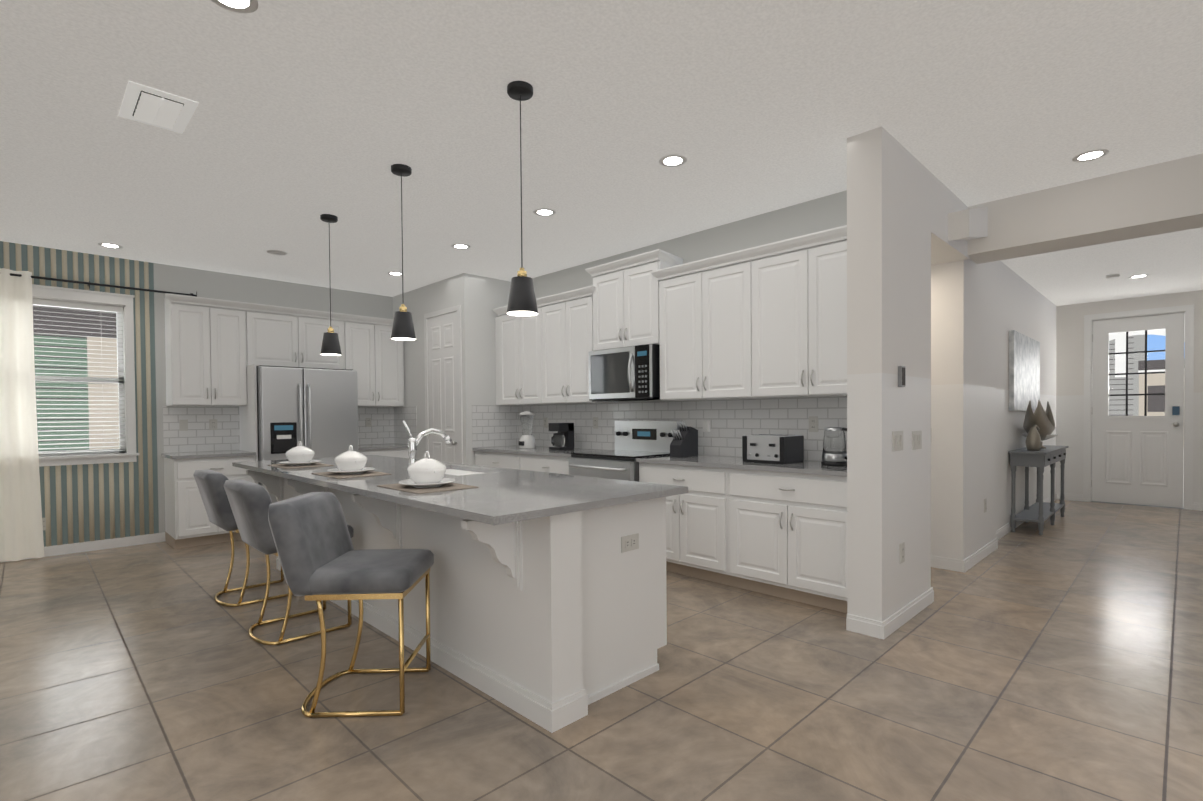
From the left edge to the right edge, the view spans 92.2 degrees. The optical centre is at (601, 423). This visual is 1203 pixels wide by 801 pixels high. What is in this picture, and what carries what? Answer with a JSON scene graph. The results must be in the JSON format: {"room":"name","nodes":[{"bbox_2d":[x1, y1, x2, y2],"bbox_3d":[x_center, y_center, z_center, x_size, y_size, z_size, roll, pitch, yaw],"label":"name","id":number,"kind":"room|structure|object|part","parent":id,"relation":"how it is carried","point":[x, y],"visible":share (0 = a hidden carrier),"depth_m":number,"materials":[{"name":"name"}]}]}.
{"room":"kitchen","nodes":[
{"label":"kitchen","id":0,"kind":"room"},
{"bbox_2d":[3,241,392,540],"bbox_3d":[-5.115,-0.200,5.338,8.500,2.817,0.150,-1,1,-45],"label":"wall","id":1,"kind":"structure","parent":0,"point":[211,284],"depth_m":6.28,"materials":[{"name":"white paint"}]},
{"bbox_2d":[32,284,138,466],"bbox_3d":[-5.021,-0.438,5.394,1.080,1.640,0.200,-1,1,-45],"label":"kitchen window","id":2,"kind":"structure","parent":1,"relation":"in","point":[121,305],"depth_m":5.55,"materials":[{"name":"white paint"}]},
{"bbox_2d":[0,268,196,561],"bbox_3d":[-5.178,-0.080,5.078,2.740,2.555,0.129,-1,1,-45],"label":"curtain","id":3,"kind":"object","parent":1,"relation":"hanging from","point":[21,531],"visible":0.98,"depth_m":5.10,"materials":[{"name":"white fabric"}]},
{"bbox_3d":[-5.336,-0.070,4.889,0.869,2.545,0.084,-1,1,-45],"label":"panel","id":4,"kind":"part","parent":3,"relation":"part of","materials":[{"name":"white fabric"}]},
{"bbox_3d":[-5.175,-1.307,5.045,2.740,0.022,0.021,-1,1,-45],"label":"rod","id":5,"kind":"part","parent":3,"relation":"part of","materials":[{"name":"black metal"}]},
{"bbox_2d":[163,406,416,452],"bbox_3d":[-3.372,0.037,6.527,2.440,0.483,0.620,-1,1,-45],"label":"backsplash","id":6,"kind":"structure","parent":1,"relation":"attached to","point":[388,426],"depth_m":6.27,"materials":[{"name":"white tile"}]},
{"bbox_2d":[0,0,1202,305],"bbox_3d":[0.859,-1.641,3.576,14.750,0.177,11.050,-1,1,-45],"label":"ceiling","id":7,"kind":"structure","parent":0,"point":[306,116],"depth_m":3.09,"materials":[{"name":"white paint"}]},
{"bbox_2d":[98,243,122,248],"bbox_3d":[-4.438,-1.611,5.232,0.176,0.004,0.176,-1,1,-45],"label":"recessed light","id":8,"kind":"object","parent":7,"relation":"in","point":[110,245],"visible":1,"depth_m":5.22,"materials":[{"name":"white paint"}]},
{"bbox_2d":[118,81,198,132],"bbox_3d":[-2.244,-1.582,2.929,0.270,0.024,0.430,-1,1,-45],"label":"ceiling vent","id":9,"kind":"object","parent":7,"relation":"in","point":[154,107],"visible":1,"depth_m":2.90,"materials":[{"name":"white metal"}]},
{"bbox_2d":[211,0,258,12],"bbox_3d":[-1.378,-1.587,2.154,0.176,0.004,0.176,-1,1,-45],"label":"recessed light","id":10,"kind":"object","parent":7,"relation":"in","point":[244,6],"visible":1,"depth_m":2.19,"materials":[{"name":"white paint"}]},
{"bbox_2d":[266,250,287,254],"bbox_3d":[-3.079,-1.626,5.495,0.176,0.004,0.176,-1,1,-45],"label":"recessed light","id":11,"kind":"object","parent":7,"relation":"in","point":[276,252],"visible":1,"depth_m":5.49,"materials":[{"name":"white paint"}]},
{"bbox_2d":[320,214,341,355],"bbox_3d":[-2.124,-1.082,4.531,0.152,1.076,0.152,-1,1,-45],"label":"pendant light","id":12,"kind":"object","parent":7,"relation":"hanging from","point":[330,344],"visible":1,"depth_m":4.50,"materials":[{"name":"black metal"}]},
{"bbox_2d":[387,272,403,275],"bbox_3d":[-2.255,-1.646,6.340,0.176,0.004,0.176,-1,1,-45],"label":"recessed light","id":13,"kind":"object","parent":7,"relation":"in","point":[395,273],"visible":1,"depth_m":6.33,"materials":[{"name":"white paint"}]},
{"bbox_2d":[391,164,415,340],"bbox_3d":[-1.258,-1.075,3.657,0.152,1.076,0.152,-1,1,-45],"label":"pendant light","id":14,"kind":"object","parent":7,"relation":"hanging from","point":[403,328],"visible":1,"depth_m":3.62,"materials":[{"name":"black metal"}]},
{"bbox_2d":[451,244,470,248],"bbox_3d":[-1.298,-1.638,5.346,0.176,0.004,0.176,-1,1,-45],"label":"recessed light","id":15,"kind":"object","parent":7,"relation":"in","point":[460,246],"visible":1,"depth_m":5.34,"materials":[{"name":"white paint"}]},
{"bbox_2d":[507,81,537,316],"bbox_3d":[-0.385,-1.069,2.777,0.152,1.076,0.152,-1,1,-45],"label":"pendant light","id":16,"kind":"object","parent":7,"relation":"hanging from","point":[522,300],"visible":1,"depth_m":2.74,"materials":[{"name":"black metal"}]},
{"bbox_2d":[533,208,555,215],"bbox_3d":[-0.439,-1.631,4.466,0.176,0.004,0.176,-1,1,-45],"label":"recessed light","id":17,"kind":"object","parent":7,"relation":"in","point":[544,212],"visible":1,"depth_m":4.46,"materials":[{"name":"white paint"}]},
{"bbox_2d":[659,155,686,166],"bbox_3d":[0.442,-1.624,3.578,0.176,0.004,0.176,-1,1,-45],"label":"recessed light","id":18,"kind":"object","parent":7,"relation":"in","point":[672,160],"visible":1,"depth_m":3.57,"materials":[{"name":"white paint"}]},
{"bbox_2d":[967,154,1202,263],"bbox_3d":[3.753,-1.472,3.723,0.380,0.366,2.380,-1,1,-45],"label":"beam","id":19,"kind":"structure","parent":7,"relation":"attached to","point":[1158,198],"depth_m":3.91,"materials":[{"name":"paint"}]},
{"bbox_2d":[1072,149,1108,161],"bbox_3d":[3.001,-1.645,3.553,0.176,0.004,0.176,-1,1,-45],"label":"recessed light","id":20,"kind":"object","parent":7,"relation":"in","point":[1091,155],"visible":1,"depth_m":3.55,"materials":[{"name":"white paint"}]},
{"bbox_2d":[1106,274,1119,278],"bbox_3d":[5.608,-1.620,6.351,0.120,0.030,0.120,-1,1,-45],"label":"smoke detector","id":21,"kind":"object","parent":7,"relation":"attached to","point":[1111,276],"visible":1,"depth_m":6.32,"materials":[{"name":"white plastic"}]},
{"bbox_2d":[1129,274,1148,277],"bbox_3d":[5.962,-1.637,6.420,0.176,0.004,0.176,-1,1,-45],"label":"recessed light","id":22,"kind":"object","parent":7,"relation":"in","point":[1140,276],"visible":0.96,"depth_m":6.42,"materials":[{"name":"white paint"}]},
{"bbox_2d":[0,241,1202,800],"bbox_3d":[0.871,-0.191,3.599,14.750,2.875,11.050,-1,1,-45],"label":"floor","id":23,"kind":"structure","parent":0,"point":[1062,659],"depth_m":2.65,"materials":[{"name":"beige tile"}]},
{"bbox_2d":[193,470,292,606],"bbox_3d":[-2.469,0.760,4.062,0.591,0.890,0.480,-1,1,-45],"label":"stool","id":24,"kind":"object","parent":23,"relation":"on","point":[212,491],"visible":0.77,"depth_m":3.83,"materials":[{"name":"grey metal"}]},
{"bbox_2d":[193,470,292,531],"bbox_3d":[-2.471,0.509,4.058,0.591,0.386,0.480,-1,1,-45],"label":"cushion","id":25,"kind":"object","parent":24,"relation":"on","point":[210,484],"depth_m":3.77,"materials":[{"name":"grey fabric"}]},
{"bbox_3d":[-2.445,0.947,4.087,0.482,0.515,0.432,-1,1,-45],"label":"frame","id":26,"kind":"part","parent":24,"relation":"part of","materials":[{"name":"gold metal"}]},
{"bbox_2d":[161,293,408,548],"bbox_3d":[-3.374,-0.054,6.510,2.458,2.460,0.634,-1,1,-45],"label":"kitchen cabinets","id":27,"kind":"object","parent":23,"relation":"on","point":[217,351],"depth_m":6.01,"materials":[{"name":"white paint"}]},
{"bbox_2d":[224,479,353,644],"bbox_3d":[-1.835,0.765,3.409,0.591,0.890,0.480,-1,1,-45],"label":"stool","id":28,"kind":"object","parent":23,"relation":"on","point":[250,502],"visible":0.67,"depth_m":3.18,"materials":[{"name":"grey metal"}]},
{"bbox_2d":[224,479,353,554],"bbox_3d":[-1.837,0.514,3.405,0.591,0.386,0.480,-1,1,-45],"label":"cushion","id":29,"kind":"object","parent":28,"relation":"on","point":[249,502],"depth_m":3.12,"materials":[{"name":"grey fabric"}]},
{"bbox_3d":[-1.811,0.952,3.433,0.482,0.515,0.432,-1,1,-45],"label":"frame","id":30,"kind":"part","parent":28,"relation":"part of","materials":[{"name":"gold metal"}]},
{"bbox_2d":[256,365,357,502],"bbox_3d":[-3.318,0.283,6.426,0.966,1.787,0.802,-1,1,-45],"label":"refrigerator","id":31,"kind":"object","parent":23,"relation":"on","point":[315,410],"visible":0.46,"depth_m":6.12,"materials":[{"name":"silver metal"}]},
{"bbox_2d":[268,492,433,717],"bbox_3d":[-1.103,0.772,2.613,0.591,0.890,0.480,0,1,-2],"label":"stool","id":32,"kind":"object","parent":23,"relation":"on","point":[320,558],"visible":1,"depth_m":2.42,"materials":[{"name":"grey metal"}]},
{"bbox_2d":[268,492,433,596],"bbox_3d":[-1.102,0.520,2.609,0.705,0.386,0.701,-1,1,-45],"label":"cushion","id":33,"kind":"object","parent":32,"relation":"on","point":[317,555],"depth_m":2.43,"materials":[{"name":"grey fabric"}]},
{"bbox_3d":[-1.033,0.958,2.617,0.592,0.515,0.591,-1,1,-45],"label":"frame","id":34,"kind":"part","parent":32,"relation":"part of","materials":[{"name":"gold metal"}]},
{"bbox_2d":[243,468,666,732],"bbox_3d":[-1.233,0.769,3.738,1.055,0.867,3.551,-1,1,-45],"label":"kitchen island","id":35,"kind":"object","parent":23,"relation":"on","point":[548,605],"depth_m":2.62,"materials":[{"name":"white paint"}]},
{"bbox_2d":[232,456,687,527],"bbox_3d":[-1.260,0.320,3.718,1.124,0.031,3.645,-1,1,-45],"label":"island countertop","id":36,"kind":"structure","parent":35,"relation":"on","point":[502,495],"depth_m":2.76,"materials":[{"name":"grey stone"}]},
{"bbox_2d":[269,441,333,468],"bbox_3d":[-2.214,0.214,4.254,0.320,0.180,0.440,-1,1,-45],"label":"place setting","id":37,"kind":"object","parent":36,"relation":"on","point":[299,456],"visible":1,"depth_m":4.19,"materials":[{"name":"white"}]},
{"bbox_3d":[-2.213,0.287,4.255,0.276,0.026,0.276,-1,1,-45],"label":"plate","id":38,"kind":"part","parent":37,"relation":"part of","materials":[{"name":"white ceramic"}]},
{"bbox_2d":[311,445,389,478],"bbox_3d":[-1.552,0.219,3.587,0.320,0.180,0.440,-1,1,-45],"label":"place setting","id":39,"kind":"object","parent":36,"relation":"on","point":[350,464],"visible":1,"depth_m":3.52,"materials":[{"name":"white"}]},
{"bbox_3d":[-1.551,0.292,3.588,0.276,0.026,0.276,-1,1,-45],"label":"plate","id":40,"kind":"part","parent":39,"relation":"part of","materials":[{"name":"white ceramic"}]},
{"bbox_2d":[402,420,451,471],"bbox_3d":[-1.124,0.138,3.762,0.309,0.330,0.113,-1,1,-45],"label":"faucet","id":41,"kind":"object","parent":36,"relation":"on","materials":[{"name":"silver metal"}]},
{"bbox_2d":[377,451,477,493],"bbox_3d":[-0.876,0.224,2.905,0.320,0.180,0.440,-1,1,-45],"label":"place setting","id":42,"kind":"object","parent":36,"relation":"on","point":[426,475],"visible":1,"depth_m":2.84,"materials":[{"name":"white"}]},
{"bbox_3d":[-0.875,0.298,2.907,0.276,0.026,0.276,-1,1,-45],"label":"plate","id":43,"kind":"part","parent":42,"relation":"part of","materials":[{"name":"white ceramic"}]},
{"bbox_2d":[446,468,479,475],"bbox_3d":[-0.972,0.426,3.824,0.393,0.212,0.744,-1,1,-45],"label":"sink","id":44,"kind":"object","parent":36,"relation":"in","point":[455,471],"depth_m":4.00,"materials":[{"name":"silver metal"}]},
{"bbox_2d":[621,533,638,552],"bbox_3d":[0.134,0.552,2.691,0.115,0.072,0.009,-1,1,-45],"label":"outlet","id":45,"kind":"object","parent":35,"relation":"attached to","point":[629,542],"visible":1,"depth_m":2.69,"materials":[{"name":"white plastic"}]},
{"bbox_2d":[569,421,681,481],"bbox_3d":[0.188,0.567,5.146,0.734,1.178,0.754,-1,1,-45],"label":"range","id":46,"kind":"object","parent":23,"relation":"on","point":[634,440],"visible":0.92,"depth_m":5.14,"materials":[{"name":"silver metal"}]},
{"bbox_2d":[472,225,846,612],"bbox_3d":[0.257,-0.142,5.136,0.634,2.620,4.192,-1,1,-45],"label":"kitchen cabinets","id":47,"kind":"object","parent":23,"relation":"on","point":[768,320],"visible":0.67,"depth_m":4.28,"materials":[{"name":"white paint"}]},
{"bbox_2d":[519,411,535,447],"bbox_3d":[-0.807,0.058,6.296,0.178,0.405,0.176,-1,1,-45],"label":"blender","id":48,"kind":"object","parent":47,"relation":"on","point":[527,439],"visible":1,"depth_m":6.24,"materials":[{"name":"white plastic"}]},
{"bbox_2d":[548,423,574,449],"bbox_3d":[-0.421,0.126,5.919,0.234,0.275,0.170,-1,1,-45],"label":"coffee maker","id":49,"kind":"object","parent":47,"relation":"on","point":[562,438],"visible":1,"depth_m":5.87,"materials":[{"name":"black plastic"}]},
{"bbox_2d":[588,344,659,400],"bbox_3d":[0.274,-0.447,5.223,0.470,0.457,0.750,-1,1,-45],"label":"over-the-range microwave","id":50,"kind":"object","parent":47,"relation":"attached to","point":[631,373],"visible":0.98,"depth_m":5.04,"materials":[{"name":"silver metal"}]},
{"bbox_2d":[670,421,697,457],"bbox_3d":[0.683,0.123,4.817,0.251,0.297,0.110,-1,1,-45],"label":"knife block","id":51,"kind":"object","parent":47,"relation":"on","point":[684,442],"visible":1,"depth_m":4.77,"materials":[{"name":"grey wood"}]},
{"bbox_2d":[742,434,803,463],"bbox_3d":[1.250,0.178,4.231,0.306,0.196,0.332,-1,1,-45],"label":"toaster","id":52,"kind":"object","parent":47,"relation":"on","point":[774,448],"visible":1,"depth_m":4.13,"materials":[{"name":"silver metal"}]},
{"bbox_2d":[821,427,846,465],"bbox_3d":[1.599,0.148,3.902,0.172,0.260,0.232,-1,1,-45],"label":"kettle","id":53,"kind":"object","parent":47,"relation":"on","point":[834,453],"visible":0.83,"depth_m":3.86,"materials":[{"name":"silver metal"}]},
{"bbox_2d":[1008,445,1068,534],"bbox_3d":[4.871,0.690,6.425,1.550,0.840,0.316,-1,1,-45],"label":"console table","id":54,"kind":"object","parent":23,"relation":"on","point":[1040,511],"visible":1,"depth_m":6.07,"materials":[{"name":"grey paint"}]},
{"bbox_2d":[1026,425,1041,450],"bbox_3d":[4.550,0.141,6.089,0.206,0.272,0.136,-1,1,-45],"label":"vase","id":55,"kind":"object","parent":54,"relation":"on","point":[1033,441],"visible":1,"depth_m":6.03,"materials":[{"name":"beige ceramic"}]},
{"bbox_2d":[1022,400,1057,447],"bbox_3d":[4.876,0.004,6.446,0.959,0.529,0.336,-1,1,-45],"label":"centerpiece","id":56,"kind":"object","parent":54,"relation":"on","point":[1041,419],"visible":0.71,"depth_m":6.21,"materials":[{"name":"brown metal"}]},
{"bbox_2d":[1022,433,1057,440],"bbox_3d":[4.877,0.147,6.449,0.336,0.066,0.336,-1,1,-45],"label":"bowl","id":57,"kind":"object","parent":56,"relation":"on","point":[1046,436],"depth_m":6.33,"materials":[{"name":"white ceramic"}]},
{"bbox_2d":[1091,501,1182,508],"bbox_3d":[7.107,1.066,7.702,0.160,0.012,0.896,-1,1,-45],"label":"threshold","id":58,"kind":"object","parent":23,"relation":"on","point":[1137,504],"visible":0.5,"depth_m":7.63,"materials":[{"name":"silver metal"}]},
{"bbox_2d":[392,190,846,464],"bbox_3d":[-0.401,-0.246,5.824,0.800,2.817,6.100,-1,1,-45],"label":"wall","id":59,"kind":"structure","parent":0,"point":[478,299],"depth_m":6.39,"materials":[{"name":"white paint"}]},
{"bbox_2d":[427,311,458,462],"bbox_3d":[-1.845,-0.052,6.674,0.060,2.409,0.694,-1,1,-45],"label":"pantry door","id":60,"kind":"structure","parent":59,"relation":"in","point":[442,350],"depth_m":6.67,"materials":[{"name":"white paint"}]},
{"bbox_2d":[424,305,462,463],"bbox_3d":[-1.830,-0.079,6.689,0.016,2.478,0.816,-1,1,-45],"label":"door frame","id":61,"kind":"structure","parent":59,"relation":"attached to","point":[457,308],"depth_m":6.43,"materials":[{"name":"white paint"}]},
{"bbox_2d":[472,396,846,460],"bbox_3d":[0.265,0.034,5.146,0.620,0.473,4.196,-1,1,-45],"label":"backsplash","id":62,"kind":"structure","parent":59,"relation":"attached to","point":[733,422],"depth_m":5.04,"materials":[{"name":"white tile"}]},
{"bbox_2d":[703,421,709,431],"bbox_3d":[0.892,0.021,4.918,0.041,0.090,0.050,-1,1,-45],"label":"outlet","id":63,"kind":"object","parent":62,"relation":"attached to","point":[706,426],"visible":1,"depth_m":4.90,"materials":[{"name":"white plastic"}]},
{"bbox_2d":[847,126,1055,621],"bbox_3d":[3.922,-0.281,5.786,7.035,2.817,0.341,-1,1,-45],"label":"wall","id":64,"kind":"structure","parent":0,"point":[888,286],"depth_m":3.65,"materials":[{"name":"paint"}]},
{"bbox_2d":[898,366,904,386],"bbox_3d":[1.753,-0.277,3.378,0.065,0.120,0.024,-1,1,-45],"label":"thermostat","id":65,"kind":"object","parent":64,"relation":"attached to","point":[901,376],"visible":1,"depth_m":3.36,"materials":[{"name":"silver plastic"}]},
{"bbox_2d":[1009,330,1039,410],"bbox_3d":[4.775,-0.566,6.520,1.500,0.830,0.044,-1,1,-45],"label":"canvas art","id":66,"kind":"object","parent":64,"relation":"attached to","point":[1024,370],"visible":0.86,"depth_m":6.32,"materials":[{"name":"silver metal"}]},
{"bbox_2d":[948,207,987,240],"bbox_3d":[2.655,-1.452,4.191,0.520,0.330,0.130,-1,1,-45],"label":"wall","id":67,"kind":"structure","parent":0,"point":[967,224],"depth_m":4.04,"materials":[{"name":"paint"}]},
{"bbox_2d":[1056,290,1202,502],"bbox_3d":[7.338,-0.335,7.442,0.150,2.817,2.800,-1,1,-45],"label":"wall","id":68,"kind":"structure","parent":0,"point":[1070,375],"depth_m":8.04,"materials":[{"name":"paint"}]},
{"bbox_2d":[1091,312,1184,507],"bbox_3d":[7.047,-0.175,7.642,0.116,2.473,0.902,-1,1,-45],"label":"front door","id":69,"kind":"structure","parent":68,"relation":"in","point":[1137,459],"depth_m":7.62,"materials":[{"name":"white paint"}]},
{"bbox_3d":[7.019,-0.177,7.640,0.074,2.100,0.865,-1,1,-45],"label":"front door hardware","id":70,"kind":"part","parent":69,"relation":"part of","materials":[{"name":"white wood"}]},
{"bbox_2d":[1109,329,1164,415],"bbox_3d":[7.068,-0.667,7.650,0.018,1.120,0.550,-1,1,-45],"label":"window","id":71,"kind":"structure","parent":69,"relation":"attached to","point":[1141,373],"depth_m":7.65,"materials":[{"name":"clear glass"}]},
{"bbox_2d":[1083,304,1193,509],"bbox_3d":[7.093,-0.213,7.679,0.168,2.570,1.060,-1,1,-45],"label":"door frame","id":72,"kind":"structure","parent":68,"relation":"attached to","point":[1188,310],"depth_m":7.41,"materials":[{"name":"white paint"}]},
{"label":"outside","id":73,"kind":"structure","parent":0,"visible":0},
{"bbox_2d":[1109,320,1184,493],"bbox_3d":[19.479,-2.628,23.552,39.850,7.300,18.000,-1,1,-45],"label":"building","id":74,"kind":"structure","parent":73,"point":[1119,342],"depth_m":18.32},
{"bbox_2d":[1147,335,1184,359],"bbox_3d":[30.162,-19.186,43.881,0.500,41.000,100.000,-1,1,-45],"label":"sky","id":75,"kind":"structure","parent":73,"point":[1158,342],"depth_m":37.77,"materials":[{"name":"blue"}]},
{"bbox_3d":[0.817,-0.220,3.546,14.600,2.817,11.050,-1,1,-45],"label":"wall","id":76,"kind":"structure","parent":0,"visible":0},
{"bbox_2d":[42,517,45,529],"bbox_3d":[-5.079,0.909,5.263,0.072,0.115,0.009,-1,1,-45],"label":"outlet","id":77,"kind":"object","parent":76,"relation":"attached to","point":[43,519],"depth_m":5.27,"materials":[{"name":"white plastic"}]},
{"bbox_2d":[0,532,164,562],"bbox_3d":[-6.253,1.191,4.103,5.098,0.092,0.014,-1,1,-45],"label":"baseboard","id":78,"kind":"structure","parent":76,"relation":"attached to","point":[54,550],"depth_m":5.55,"materials":[{"name":"white paint"}]},
{"bbox_2d":[179,420,187,430],"bbox_3d":[-4.330,0.012,5.999,0.072,0.115,0.012,-1,1,-45],"label":"outlet","id":79,"kind":"object","parent":76,"relation":"attached to","point":[183,424],"depth_m":6.00,"materials":[{"name":"white plastic"}]},
{"bbox_2d":[209,419,216,429],"bbox_3d":[-4.147,0.007,6.184,0.072,0.115,0.009,-1,1,-45],"label":"outlet","id":80,"kind":"object","parent":76,"relation":"attached to","point":[212,422],"depth_m":6.18,"materials":[{"name":"white plastic"}]},
{"bbox_2d":[366,418,371,426],"bbox_3d":[-2.961,-0.021,7.360,0.072,0.115,0.009,-1,1,-45],"label":"outlet","id":81,"kind":"object","parent":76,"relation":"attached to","point":[368,420],"depth_m":7.36,"materials":[{"name":"white plastic"}]},
{"bbox_2d":[543,417,547,427],"bbox_3d":[-0.624,-0.016,6.470,0.009,0.115,0.072,-1,1,-45],"label":"outlet","id":82,"kind":"object","parent":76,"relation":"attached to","point":[545,419],"depth_m":6.46,"materials":[{"name":"white plastic"}]},
{"bbox_2d":[593,417,597,428],"bbox_3d":[-0.062,-0.012,5.904,0.009,0.115,0.072,-1,1,-45],"label":"outlet","id":83,"kind":"object","parent":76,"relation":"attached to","point":[595,419],"depth_m":5.90,"materials":[{"name":"white plastic"}]},
{"bbox_2d":[809,416,817,431],"bbox_3d":[1.562,0.001,4.267,0.009,0.115,0.072,-1,1,-45],"label":"outlet","id":84,"kind":"object","parent":76,"relation":"attached to","point":[813,420],"depth_m":4.26,"materials":[{"name":"white plastic"}]},
{"bbox_2d":[892,431,902,451],"bbox_3d":[1.724,0.099,3.362,0.164,0.115,0.012,-1,1,-45],"label":"light switch","id":85,"kind":"object","parent":76,"relation":"attached to","point":[897,440],"depth_m":3.35,"materials":[{"name":"white plastic"}]},
{"bbox_2d":[899,542,904,563],"bbox_3d":[1.779,0.762,3.423,0.072,0.115,0.009,-1,1,-45],"label":"outlet","id":86,"kind":"object","parent":76,"relation":"attached to","point":[901,546],"depth_m":3.41,"materials":[{"name":"white plastic"}]},
{"bbox_2d":[878,587,933,639],"bbox_3d":[1.866,1.134,3.508,0.890,0.092,0.015,-1,1,-45],"label":"baseboard","id":87,"kind":"structure","parent":76,"relation":"attached to","point":[888,626],"depth_m":3.44,"materials":[{"name":"white paint"}]},
{"bbox_2d":[912,431,921,449],"bbox_3d":[1.966,0.100,3.602,0.164,0.115,0.012,-1,1,-45],"label":"light switch","id":88,"kind":"object","parent":76,"relation":"attached to","point":[916,435],"depth_m":3.59,"materials":[{"name":"white plastic"}]},
{"bbox_2d":[931,555,966,571],"bbox_3d":[2.406,1.107,4.946,0.014,0.092,1.215,-1,1,-45],"label":"baseboard","id":89,"kind":"structure","parent":76,"relation":"attached to","point":[958,565],"depth_m":4.59,"materials":[{"name":"white paint"}]},
{"bbox_2d":[966,537,998,570],"bbox_3d":[3.231,1.101,4.918,1.115,0.092,0.015,-1,1,-45],"label":"baseboard","id":90,"kind":"structure","parent":76,"relation":"attached to","point":[983,552],"depth_m":4.88,"materials":[{"name":"white paint"}]},
{"bbox_2d":[984,498,986,512],"bbox_3d":[3.327,0.705,5.014,0.072,0.115,0.009,-1,1,-45],"label":"outlet","id":91,"kind":"object","parent":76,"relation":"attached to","point":[985,500],"depth_m":5.00,"materials":[{"name":"white plastic"}]},
{"bbox_2d":[996,493,1057,538],"bbox_3d":[5.018,1.057,6.796,4.098,0.092,0.014,-1,1,-45],"label":"baseboard","id":92,"kind":"structure","parent":76,"relation":"attached to","point":[1002,531],"depth_m":5.97,"materials":[{"name":"white paint"}]},
{"bbox_2d":[1058,493,1082,500],"bbox_3d":[6.574,1.024,8.128,0.014,0.092,0.285,-1,1,-45],"label":"baseboard","id":93,"kind":"structure","parent":76,"relation":"attached to","point":[1075,497],"depth_m":8.10,"materials":[{"name":"white paint"}]},
{"bbox_2d":[1193,502,1202,510],"bbox_3d":[7.817,1.033,6.875,0.014,0.092,1.105,-1,1,-45],"label":"baseboard","id":94,"kind":"structure","parent":76,"relation":"attached to","point":[1196,506],"depth_m":7.23,"materials":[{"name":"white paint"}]},
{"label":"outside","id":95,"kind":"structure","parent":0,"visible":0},
{"bbox_2d":[33,305,119,450],"bbox_3d":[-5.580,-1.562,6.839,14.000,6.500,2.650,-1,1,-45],"label":"window blinds","id":96,"kind":"structure","parent":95,"point":[81,334],"depth_m":7.28,"materials":[{"name":"white plastic"}]}
]}

